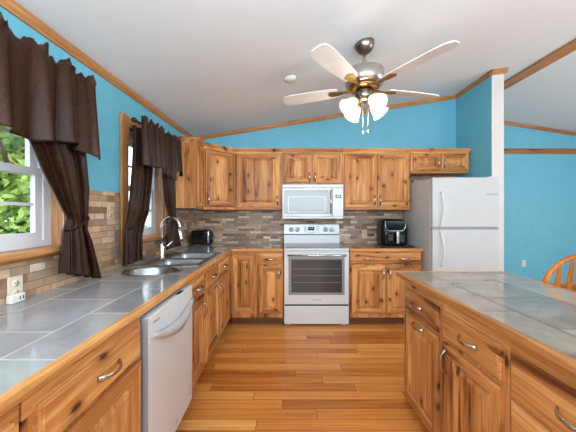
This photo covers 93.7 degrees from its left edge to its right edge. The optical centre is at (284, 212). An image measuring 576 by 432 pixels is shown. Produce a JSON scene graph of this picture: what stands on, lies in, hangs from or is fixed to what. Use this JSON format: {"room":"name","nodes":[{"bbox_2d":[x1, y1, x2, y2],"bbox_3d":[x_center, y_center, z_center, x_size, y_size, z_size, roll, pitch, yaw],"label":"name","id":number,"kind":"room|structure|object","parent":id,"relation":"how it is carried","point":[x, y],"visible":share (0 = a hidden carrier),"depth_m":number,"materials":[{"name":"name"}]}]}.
{"room":"kitchen","nodes":[
{"label":"kitchen","id":0,"kind":"room"},
{"bbox_2d":[0,6,185,297],"bbox_3d":[-1.375,0.120,0.485,0.150,2.429,6.970,0,0,0],"label":"wall","id":1,"kind":"structure","parent":0,"point":[104,173],"depth_m":1.96,"materials":[{"name":"blue paint"}]},
{"bbox_2d":[0,127,65,265],"bbox_3d":[-1.340,-0.224,0.975,0.200,0.923,1.310,0,0,0],"label":"window","id":2,"kind":"structure","parent":1,"relation":"in","point":[47,218],"depth_m":1.49,"materials":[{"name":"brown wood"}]},
{"bbox_2d":[0,190,193,305],"bbox_3d":[-1.294,0.133,1.704,0.012,0.576,4.208,0,0,0],"label":"backsplash","id":3,"kind":"structure","parent":1,"relation":"attached to","point":[39,275],"depth_m":1.86,"materials":[{"name":"stone"}]},
{"bbox_2d":[7,275,22,294],"bbox_3d":[-1.283,0.359,1.285,0.009,0.116,0.072,0,0,0],"label":"wall outlet","id":4,"kind":"object","parent":3,"relation":"attached to","point":[14,284],"visible":0.77,"depth_m":1.28,"materials":[{"name":"beige plastic"}]},
{"bbox_2d":[6,292,24,304],"bbox_3d":[-1.263,0.399,1.268,0.028,0.042,0.068,0,0,0],"label":"adapter","id":5,"kind":"object","parent":4,"relation":"attached to","point":[14,298],"visible":1,"depth_m":1.25,"materials":[{"name":"white plastic"}]},
{"bbox_2d":[12,280,19,286],"bbox_3d":[-1.280,0.335,1.285,0.004,0.033,0.033,0,0,0],"label":"socket","id":6,"kind":"object","parent":4,"relation":"attached to","point":[15,283],"depth_m":1.28,"materials":[{"name":"beige plastic"}]},
{"bbox_2d":[107,204,113,219],"bbox_3d":[-1.283,-0.010,1.985,0.009,0.116,0.072,0,0,0],"label":"wall outlet","id":7,"kind":"object","parent":3,"relation":"attached to","point":[110,207],"visible":1,"depth_m":1.98,"materials":[{"name":"beige plastic"}]},
{"bbox_2d":[0,0,193,136],"bbox_3d":[-1.285,-0.950,0.410,0.030,0.240,6.820,0,0,0],"label":"trim","id":8,"kind":"structure","parent":1,"relation":"attached to","point":[11,6],"depth_m":1.65,"materials":[{"name":"brown wood"}]},
{"bbox_2d":[120,112,128,263],"bbox_3d":[-1.288,-0.195,2.166,0.021,1.200,0.091,0,0,0],"label":"trim","id":9,"kind":"structure","parent":1,"relation":"attached to","point":[124,119],"depth_m":2.14,"materials":[{"name":"brown wood"}]},
{"bbox_2d":[129,116,140,127],"bbox_3d":[-1.288,-0.751,2.576,0.021,0.088,0.728,0,0,0],"label":"trim","id":10,"kind":"structure","parent":1,"relation":"attached to","point":[131,123],"depth_m":2.25,"materials":[{"name":"brown wood"}]},
{"bbox_2d":[130,117,140,131],"bbox_3d":[-1.222,-0.713,2.518,0.154,0.056,0.899,0,0,0],"label":"curtain rod","id":11,"kind":"object","parent":1,"relation":"attached to","point":[133,119],"visible":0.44,"depth_m":2.09,"materials":[{"name":"brown metal"}]},
{"bbox_2d":[122,125,152,265],"bbox_3d":[-1.200,-0.152,2.204,0.080,1.085,0.423,0,0,0],"label":"curtain","id":12,"kind":"object","parent":11,"relation":"hanging from","point":[141,176],"visible":0.89,"depth_m":2.17,"materials":[{"name":"brown fabric"}]},
{"bbox_2d":[141,115,182,180],"bbox_3d":[-1.104,-0.558,2.497,0.073,0.477,0.815,0,0,0],"label":"curtain valance","id":13,"kind":"object","parent":11,"relation":"hanging from","point":[160,149],"visible":1,"depth_m":2.43,"materials":[{"name":"brown fabric"}]},
{"bbox_2d":[162,169,180,249],"bbox_3d":[-1.199,-0.162,2.824,0.080,1.066,0.432,0,0,-1],"label":"curtain","id":14,"kind":"object","parent":11,"relation":"hanging from","point":[169,186],"visible":0.68,"depth_m":2.81,"materials":[{"name":"brown fabric"}]},
{"bbox_2d":[129,129,168,242],"bbox_3d":[-1.340,-0.217,2.598,0.200,0.980,0.765,0,0,0],"label":"window","id":15,"kind":"structure","parent":1,"relation":"in","point":[151,233],"depth_m":2.87,"materials":[{"name":"white wood"}]},
{"bbox_2d":[175,137,204,208],"bbox_3d":[-1.119,-0.439,3.078,0.357,0.792,0.249,0,0,0],"label":"upper cabinet","id":16,"kind":"object","parent":1,"relation":"attached to","point":[189,187],"visible":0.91,"depth_m":2.98,"materials":[{"name":"brown wood"}]},
{"bbox_3d":[-1.222,-0.713,0.942,0.154,0.056,1.369,0,0,0],"label":"curtain rod","id":17,"kind":"object","parent":1,"relation":"attached to","visible":0},
{"bbox_2d":[0,11,100,159],"bbox_3d":[-1.099,-0.549,0.942,0.083,0.488,1.261,0,0,0],"label":"curtain valance","id":18,"kind":"object","parent":17,"relation":"hanging from","point":[42,99],"visible":1,"depth_m":1.22,"materials":[{"name":"brown fabric"}]},
{"bbox_2d":[29,140,101,278],"bbox_3d":[-1.205,-0.138,1.470,0.080,1.115,0.561,0,0,3],"label":"curtain","id":19,"kind":"object","parent":17,"relation":"hanging from","point":[65,170],"visible":0.65,"depth_m":1.50,"materials":[{"name":"brown fabric"}]},
{"bbox_2d":[14,0,575,136],"bbox_3d":[2.600,-1.367,0.900,8.100,1.032,8.100,0,0,0],"label":"ceiling","id":20,"kind":"structure","parent":0,"point":[209,66],"depth_m":2.14,"materials":[{"name":"white paint"}]},
{"bbox_2d":[285,75,295,82],"bbox_3d":[0.051,-1.252,2.520,0.110,0.042,0.110,0,0,0],"label":"smoke detector","id":21,"kind":"object","parent":20,"relation":"attached to","point":[291,78],"visible":1,"depth_m":2.50,"materials":[{"name":"white plastic"}]},
{"bbox_2d":[283,37,459,134],"bbox_3d":[0.644,-0.991,2.200,1.331,0.758,1.297,0,0,0],"label":"ceiling fan","id":22,"kind":"object","parent":20,"relation":"hanging from","point":[363,79],"visible":1,"depth_m":2.04,"materials":[{"name":"white wood"}]},
{"bbox_2d":[194,99,455,306],"bbox_3d":[0.485,-0.177,3.895,3.870,3.024,0.150,0,0,0],"label":"wall","id":23,"kind":"structure","parent":0,"point":[430,125],"depth_m":3.82,"materials":[{"name":"blue paint"}]},
{"bbox_2d":[179,142,234,209],"bbox_3d":[-0.964,-0.439,3.500,0.668,0.792,0.636,0,0,0],"label":"upper cabinet","id":24,"kind":"object","parent":23,"relation":"attached to","point":[219,161],"visible":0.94,"depth_m":3.33,"materials":[{"name":"brown wood"}]},
{"bbox_2d":[235,148,281,209],"bbox_3d":[-0.343,-0.439,3.637,0.612,0.792,0.362,0,0,0],"label":"upper cabinet","id":25,"kind":"object","parent":23,"relation":"attached to","point":[258,171],"visible":0.97,"depth_m":3.50,"materials":[{"name":"brown wood"}]},
{"bbox_2d":[282,148,342,184],"bbox_3d":[0.357,-0.594,3.637,0.780,0.482,0.362,0,0,0],"label":"upper cabinet","id":26,"kind":"object","parent":23,"relation":"attached to","point":[300,166],"visible":0.98,"depth_m":3.50,"materials":[{"name":"brown wood"}]},
{"bbox_2d":[282,185,342,218],"bbox_3d":[0.351,-0.141,3.580,0.770,0.437,0.451,0,0,0],"label":"microwave","id":27,"kind":"object","parent":26,"relation":"attached to","point":[298,201],"visible":1,"depth_m":3.40,"materials":[{"name":"white metal"}]},
{"bbox_2d":[194,175,456,242],"bbox_3d":[0.559,-0.054,3.814,3.719,0.950,0.012,0,0,0],"label":"backsplash","id":28,"kind":"structure","parent":23,"relation":"attached to","point":[228,226],"depth_m":3.81,"materials":[{"name":"stone"}]},
{"bbox_2d":[362,230,366,237],"bbox_3d":[1.120,0.295,3.803,0.072,0.116,0.009,0,0,0],"label":"wall outlet","id":29,"kind":"object","parent":28,"relation":"attached to","point":[364,232],"visible":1,"depth_m":3.80,"materials":[{"name":"beige plastic"}]},
{"bbox_2d":[195,95,455,139],"bbox_3d":[0.560,-1.342,3.805,3.720,0.656,0.030,0,0,0],"label":"trim","id":30,"kind":"structure","parent":23,"relation":"attached to","point":[451,97],"depth_m":3.79,"materials":[{"name":"brown wood"}]},
{"bbox_2d":[342,148,410,209],"bbox_3d":[1.191,-0.439,3.637,0.880,0.792,0.362,0,0,0],"label":"upper cabinet","id":31,"kind":"object","parent":23,"relation":"attached to","point":[372,178],"visible":0.98,"depth_m":3.50,"materials":[{"name":"brown wood"}]},
{"bbox_2d":[410,148,471,174],"bbox_3d":[2.021,-0.676,3.637,0.772,0.317,0.362,0,0,0],"label":"upper cabinet","id":32,"kind":"object","parent":23,"relation":"attached to","point":[423,161],"visible":1,"depth_m":3.50,"materials":[{"name":"brown wood"}]},
{"bbox_2d":[176,288,575,431],"bbox_3d":[2.600,1.360,0.900,8.100,0.050,8.100,0,0,0],"label":"floor","id":33,"kind":"structure","parent":0,"point":[257,377],"depth_m":2.14,"materials":[{"name":"brown wood"}]},
{"bbox_2d":[0,404,18,431],"bbox_3d":[-0.936,0.899,0.398,0.699,0.872,0.513,0,0,0],"label":"base cabinet","id":34,"kind":"object","parent":33,"relation":"on","point":[9,422],"visible":0.77,"depth_m":0.63,"materials":[{"name":"brown wood"}]},
{"bbox_2d":[19,317,140,431],"bbox_3d":[-0.936,0.899,0.930,0.699,0.872,0.538,0,0,0],"label":"base cabinet","id":35,"kind":"object","parent":33,"relation":"on","point":[101,392],"visible":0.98,"depth_m":0.90,"materials":[{"name":"brown wood"}]},
{"bbox_2d":[140,284,193,431],"bbox_3d":[-0.886,0.901,1.493,0.647,0.868,0.570,0,0,0],"label":"dishwasher","id":36,"kind":"object","parent":33,"relation":"on","point":[166,328],"visible":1,"depth_m":1.39,"materials":[{"name":"grey plastic"}]},
{"bbox_2d":[187,272,207,389],"bbox_3d":[-0.936,0.899,1.956,0.699,0.872,0.341,0,0,0],"label":"base cabinet","id":37,"kind":"object","parent":33,"relation":"on","point":[198,308],"visible":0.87,"depth_m":1.95,"materials":[{"name":"brown wood"}]},
{"bbox_2d":[203,255,228,368],"bbox_3d":[-0.936,0.899,2.575,0.699,0.872,0.887,0,0,0],"label":"base cabinet","id":38,"kind":"object","parent":33,"relation":"on","point":[216,277],"visible":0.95,"depth_m":2.44,"materials":[{"name":"brown wood"}]},
{"bbox_2d":[0,243,282,416],"bbox_3d":[-0.655,0.440,1.974,1.263,0.042,3.667,0,0,0],"label":"countertop","id":39,"kind":"structure","parent":38,"relation":"on","point":[44,334],"depth_m":1.10,"materials":[{"name":"tile"}]},
{"bbox_2d":[121,266,182,275],"bbox_3d":[-0.955,0.505,1.955,0.416,0.180,0.333,0,0,0],"label":"bar sink","id":40,"kind":"object","parent":39,"relation":"in","point":[152,270],"visible":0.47,"depth_m":2.06,"materials":[{"name":"silver metal"}]},
{"bbox_2d":[158,217,183,257],"bbox_3d":[-1.046,0.224,2.506,0.238,0.382,0.100,0,0,0],"label":"faucet","id":41,"kind":"object","parent":39,"relation":"on","point":[162,248],"visible":1,"depth_m":2.48,"materials":[{"name":"silver metal"}]},
{"bbox_2d":[135,252,220,265],"bbox_3d":[-0.936,0.508,2.508,0.507,0.186,0.736,0,0,0],"label":"sink","id":42,"kind":"object","parent":39,"relation":"in","point":[174,258],"visible":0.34,"depth_m":2.45,"materials":[{"name":"silver metal"}]},
{"bbox_2d":[191,230,214,244],"bbox_3d":[-1.093,0.325,3.621,0.285,0.192,0.176,0,0,-5],"label":"toaster","id":43,"kind":"object","parent":39,"relation":"on","point":[197,236],"visible":0.98,"depth_m":3.54,"materials":[{"name":"black"}]},
{"bbox_2d":[227,252,257,323],"bbox_3d":[-0.499,0.899,3.413,0.332,0.872,0.775,0,0,0],"label":"base cabinet","id":44,"kind":"object","parent":33,"relation":"on","point":[243,264],"visible":0.75,"depth_m":3.17,"materials":[{"name":"brown wood"}]},
{"bbox_2d":[257,252,282,323],"bbox_3d":[-0.176,0.899,3.466,0.306,0.872,0.669,0,0,0],"label":"base cabinet","id":45,"kind":"object","parent":33,"relation":"on","point":[269,264],"visible":0.98,"depth_m":3.17,"materials":[{"name":"brown wood"}]},
{"bbox_2d":[284,224,348,324],"bbox_3d":[0.370,0.743,3.458,0.764,1.185,0.693,0,0,0],"label":"range","id":46,"kind":"object","parent":33,"relation":"on","point":[316,264],"visible":1,"depth_m":3.17,"materials":[{"name":"white metal"}]},
{"bbox_2d":[286,243,345,247],"bbox_3d":[0.370,0.415,3.465,0.718,0.003,0.500,0,0,0],"label":"glass cooktop","id":47,"kind":"object","parent":46,"relation":"in","point":[288,245],"depth_m":3.44,"materials":[{"name":"grey glass"}]},
{"bbox_2d":[349,252,421,323],"bbox_3d":[1.188,0.899,3.466,0.851,0.872,0.669,0,0,0],"label":"base cabinet","id":48,"kind":"object","parent":33,"relation":"on","point":[376,294],"visible":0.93,"depth_m":3.17,"materials":[{"name":"brown wood"}]},
{"bbox_2d":[340,243,422,251],"bbox_3d":[1.193,0.440,3.486,0.858,0.042,0.643,0,0,0],"label":"countertop","id":49,"kind":"structure","parent":48,"relation":"on","point":[353,247],"depth_m":3.19,"materials":[{"name":"tile"}]},
{"bbox_2d":[377,219,406,245],"bbox_3d":[1.403,0.249,3.533,0.330,0.343,0.355,0,0,5],"label":"air fryer","id":50,"kind":"object","parent":49,"relation":"on","point":[390,232],"visible":0.99,"depth_m":3.41,"materials":[{"name":"black plastic"}]},
{"bbox_2d":[385,231,404,243],"bbox_3d":[1.393,0.312,3.391,0.240,0.167,0.076,0,0,0],"label":"basket","id":51,"kind":"object","parent":50,"relation":"on","point":[391,237],"depth_m":3.40,"materials":[{"name":"grey"}]},
{"bbox_2d":[404,280,442,431],"bbox_3d":[1.149,0.899,1.666,0.739,0.872,0.466,0,0,0],"label":"base cabinet","id":52,"kind":"object","parent":33,"relation":"on","point":[423,312],"visible":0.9,"depth_m":1.61,"materials":[{"name":"brown wood"}]},
{"bbox_2d":[404,176,498,270],"bbox_3d":[2.024,0.462,3.356,0.744,1.747,0.787,0,0,0],"label":"refrigerator","id":53,"kind":"object","parent":33,"relation":"on","point":[454,221],"visible":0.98,"depth_m":3.02,"materials":[{"name":"white metal"}]},
{"bbox_2d":[438,302,510,431],"bbox_3d":[1.149,0.899,1.217,0.739,0.872,0.424,0,0,0],"label":"base cabinet","id":54,"kind":"object","parent":33,"relation":"on","point":[476,359],"visible":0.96,"depth_m":1.18,"materials":[{"name":"brown wood"}]},
{"bbox_2d":[511,340,575,431],"bbox_3d":[1.149,0.899,0.721,0.739,0.872,0.560,0,0,0],"label":"base cabinet","id":55,"kind":"object","parent":33,"relation":"on","point":[543,394],"visible":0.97,"depth_m":0.88,"materials":[{"name":"brown wood"}]},
{"bbox_2d":[395,271,575,375],"bbox_3d":[1.183,0.440,1.177,0.761,0.042,1.573,0,0,0],"label":"countertop","id":56,"kind":"structure","parent":55,"relation":"on","point":[539,317],"depth_m":1.23,"materials":[{"name":"tile"}]},
{"bbox_2d":[542,254,575,289],"bbox_3d":[1.885,0.791,1.895,0.573,1.092,0.504,0,0,0],"label":"dining chair","id":57,"kind":"object","parent":33,"relation":"on","point":[558,265],"visible":0.17,"depth_m":1.67,"materials":[{"name":"brown wood"}]},
{"bbox_2d":[456,74,503,271],"bbox_3d":[2.491,-0.169,3.980,0.142,3.007,1.640,0,0,0],"label":"wall partition","id":58,"kind":"structure","parent":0,"point":[480,110],"depth_m":3.28,"materials":[{"name":"blue paint"}]},
{"bbox_2d":[455,69,493,98],"bbox_3d":[2.405,-1.640,3.475,0.030,0.058,0.690,0,0,0],"label":"trim","id":59,"kind":"structure","parent":58,"relation":"attached to","point":[485,76],"depth_m":3.41,"materials":[{"name":"brown wood"}]},
{"bbox_2d":[489,68,508,74],"bbox_3d":[2.491,-1.650,3.145,0.202,0.082,0.030,0,0,0],"label":"trim","id":60,"kind":"structure","parent":58,"relation":"attached to","point":[501,70],"depth_m":3.14,"materials":[{"name":"brown wood"}]},
{"bbox_2d":[504,125,575,282],"bbox_3d":[4.606,-0.224,4.875,4.088,3.118,0.150,0,0,0],"label":"wall","id":61,"kind":"structure","parent":0,"point":[540,189],"depth_m":4.80,"materials":[{"name":"blue paint"}]},
{"bbox_2d":[504,148,575,153],"bbox_3d":[4.531,-1.095,4.785,3.938,0.090,0.030,0,0,0],"label":"trim","id":62,"kind":"structure","parent":61,"relation":"attached to","point":[506,150],"depth_m":4.78,"materials":[{"name":"brown wood"}]},
{"bbox_2d":[504,121,575,135],"bbox_3d":[4.750,-1.464,4.785,3.500,0.599,0.030,0,0,0],"label":"trim","id":63,"kind":"structure","parent":61,"relation":"attached to","point":[505,122],"depth_m":4.78,"materials":[{"name":"brown wood"}]},
{"bbox_2d":[504,38,575,89],"bbox_3d":[2.995,-1.744,0.900,0.180,0.039,7.800,0,0,0],"label":"trim","id":64,"kind":"structure","parent":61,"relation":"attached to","point":[568,48],"depth_m":3.13,"materials":[{"name":"brown wood"}]},
{"bbox_2d":[548,283,575,287],"bbox_3d":[4.531,1.292,4.793,3.938,0.085,0.014,0,0,0],"label":"baseboard","id":65,"kind":"structure","parent":61,"relation":"attached to","point":[563,285],"depth_m":4.79,"materials":[{"name":"brown wood"}]},
{"label":"outside","id":66,"kind":"structure","parent":0,"visible":0},
{"bbox_3d":[-20.750,1.885,15.000,38.500,0.100,50.000,0,0,0],"label":"lawn","id":67,"kind":"structure","parent":66,"visible":0},
{"bbox_2d":[0,125,29,234],"bbox_3d":[-4.311,-0.483,4.521,2.694,4.651,2.768,0,0,-10],"label":"tree","id":68,"kind":"object","parent":67,"relation":"on","point":[13,187],"visible":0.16,"depth_m":3.98,"materials":[{"name":"green plant"}]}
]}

